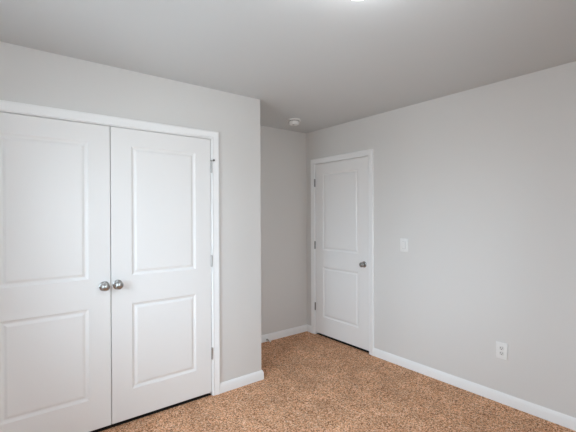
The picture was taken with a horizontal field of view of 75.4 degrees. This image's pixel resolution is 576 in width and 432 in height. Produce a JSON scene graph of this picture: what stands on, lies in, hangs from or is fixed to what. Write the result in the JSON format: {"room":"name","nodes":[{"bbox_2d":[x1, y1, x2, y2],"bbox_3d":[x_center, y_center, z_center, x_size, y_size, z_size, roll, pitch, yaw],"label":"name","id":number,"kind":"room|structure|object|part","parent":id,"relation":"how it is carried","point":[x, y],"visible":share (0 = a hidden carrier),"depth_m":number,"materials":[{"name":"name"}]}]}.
{"room":"empty bedroom","nodes":[
{"label":"empty bedroom","id":0,"kind":"room"},
{"bbox_2d":[0,41,260,382],"bbox_3d":[-1.402,0.212,2.837,2.352,2.440,0.781,0,0,-38],"label":"wall","id":1,"kind":"structure","parent":0,"point":[27,75],"depth_m":3.00,"materials":[{"name":"grey paint"}]},
{"bbox_2d":[0,112,110,431],"bbox_3d":[-1.476,0.403,2.268,0.738,2.007,0.095,0,0,-38],"label":"door","id":2,"kind":"structure","parent":1,"relation":"in","point":[55,267],"depth_m":2.31,"materials":[{"name":"white paint"}]},
{"bbox_3d":[-1.487,-0.034,2.288,0.465,0.900,0.020,0,0,-38],"label":"panel","id":3,"kind":"part","parent":2,"relation":"part of","materials":[{"name":"white paint"}]},
{"bbox_3d":[-1.483,0.906,2.291,0.465,0.596,0.020,0,0,-38],"label":"panel","id":4,"kind":"part","parent":2,"relation":"part of","materials":[{"name":"white paint"}]},
{"bbox_3d":[-1.203,0.467,2.454,0.054,0.054,0.053,0,0,-38],"label":"knob","id":5,"kind":"part","parent":2,"relation":"part of","materials":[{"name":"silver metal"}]},
{"bbox_2d":[0,100,219,395],"bbox_3d":[-1.219,0.382,2.547,1.598,2.100,0.132,0,0,-38],"label":"door frame","id":6,"kind":"structure","parent":1,"relation":"attached to","point":[5,106],"depth_m":2.92,"materials":[{"name":"white paint"}]},
{"bbox_2d":[110,127,214,423],"bbox_3d":[-0.881,0.399,2.732,0.761,2.007,0.095,0,0,-38],"label":"door","id":7,"kind":"structure","parent":1,"relation":"in","point":[161,260],"depth_m":2.71,"materials":[{"name":"white paint"}]},
{"bbox_3d":[-1.137,0.466,2.506,0.054,0.054,0.053,0,0,-38],"label":"knob","id":8,"kind":"part","parent":7,"relation":"part of","materials":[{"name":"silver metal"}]},
{"bbox_3d":[-0.907,-0.038,2.741,0.475,0.900,0.020,0,0,-38],"label":"panel","id":9,"kind":"part","parent":7,"relation":"part of","materials":[{"name":"white paint"}]},
{"bbox_3d":[-0.902,0.902,2.744,0.475,0.596,0.020,0,0,-38],"label":"panel","id":10,"kind":"part","parent":7,"relation":"part of","materials":[{"name":"white paint"}]},
{"bbox_2d":[220,370,263,393],"bbox_3d":[-0.622,1.387,3.436,0.426,0.080,0.794,0,0,-38],"label":"baseboard","id":11,"kind":"structure","parent":1,"relation":"attached to","point":[247,379],"depth_m":3.11,"materials":[{"name":"white paint"}]},
{"bbox_2d":[260,126,306,334],"bbox_3d":[-0.712,0.206,3.943,5.030,2.440,0.115,0,0,-38],"label":"wall","id":12,"kind":"structure","parent":0,"point":[282,152],"depth_m":4.38,"materials":[{"name":"grey paint"}]},
{"bbox_2d":[261,324,306,342],"bbox_3d":[-0.233,1.383,4.235,1.198,0.080,0.014,0,0,-38],"label":"baseboard","id":13,"kind":"structure","parent":12,"relation":"attached to","point":[288,332],"depth_m":4.38,"materials":[{"name":"white paint"}]},
{"bbox_2d":[0,0,575,132],"bbox_3d":[0.563,-1.076,2.298,5.030,0.120,4.280,0,0,-38],"label":"ceiling","id":14,"kind":"structure","parent":0,"point":[323,64],"depth_m":2.19,"materials":[{"name":"paint"}]},
{"bbox_2d":[287,118,300,125],"bbox_3d":[0.064,-0.988,3.938,0.146,0.059,0.146,0,0,-38],"label":"smoke detector","id":15,"kind":"object","parent":14,"relation":"attached to","point":[292,121],"visible":1,"depth_m":3.89,"materials":[{"name":"white plastic"}]},
{"bbox_2d":[100,331,575,431],"bbox_3d":[0.575,1.484,2.305,5.030,0.120,4.280,0,0,-38],"label":"floor","id":16,"kind":"structure","parent":0,"point":[311,382],"depth_m":2.83,"materials":[{"name":"brown carpet"}]},
{"bbox_2d":[90,393,210,431],"bbox_3d":[-1.223,1.429,2.561,1.473,0.004,0.103,0,0,-38],"label":"threshold","id":17,"kind":"object","parent":16,"relation":"on","point":[208,394],"visible":0.41,"depth_m":2.69,"materials":[{"name":"black"}]},
{"bbox_2d":[317,333,368,352],"bbox_3d":[0.635,1.417,4.199,0.103,0.004,0.818,0,0,-38],"label":"threshold","id":18,"kind":"object","parent":16,"relation":"on","point":[367,351],"visible":0.42,"depth_m":4.17,"materials":[{"name":"black"}]},
{"bbox_2d":[306,61,575,417],"bbox_3d":[1.521,0.198,3.044,0.115,2.440,4.050,0,0,-38],"label":"wall","id":19,"kind":"structure","parent":0,"point":[479,183],"depth_m":2.96,"materials":[{"name":"grey paint"}]},
{"bbox_2d":[314,156,368,350],"bbox_3d":[0.568,0.389,4.154,0.095,2.007,0.820,0,0,-38],"label":"door","id":20,"kind":"structure","parent":19,"relation":"in","point":[341,245],"depth_m":4.13,"materials":[{"name":"white paint"}]},
{"bbox_3d":[0.583,-0.049,4.166,0.020,0.900,0.546,0,0,-38],"label":"panel","id":21,"kind":"part","parent":20,"relation":"part of","materials":[{"name":"white paint"}]},
{"bbox_3d":[0.588,0.891,4.169,0.020,0.596,0.546,0,0,-38],"label":"panel","id":22,"kind":"part","parent":20,"relation":"part of","materials":[{"name":"white paint"}]},
{"bbox_2d":[311,149,373,355],"bbox_3d":[0.619,0.369,4.187,0.132,2.100,0.943,0,0,-38],"label":"door frame","id":23,"kind":"structure","parent":19,"relation":"attached to","point":[369,152],"depth_m":3.91,"materials":[{"name":"white paint"}]},
{"bbox_2d":[400,238,407,251],"bbox_3d":[1.087,0.273,3.496,0.014,0.124,0.082,0,0,-38],"label":"light switch","id":24,"kind":"object","parent":19,"relation":"attached to","point":[403,242],"visible":1,"depth_m":3.49,"materials":[{"name":"white plastic"}]},
{"bbox_2d":[373,348,575,430],"bbox_3d":[1.796,1.378,2.598,0.014,0.080,3.009,0,0,-38],"label":"baseboard","id":25,"kind":"structure","parent":19,"relation":"attached to","point":[564,420],"depth_m":2.91,"materials":[{"name":"white paint"}]},
{"bbox_2d":[496,341,507,359],"bbox_3d":[1.619,1.020,2.822,0.011,0.124,0.082,0,0,-38],"label":"power outlet","id":26,"kind":"object","parent":19,"relation":"attached to","point":[501,348],"visible":1,"depth_m":2.82,"materials":[{"name":"white plastic"}]}
]}

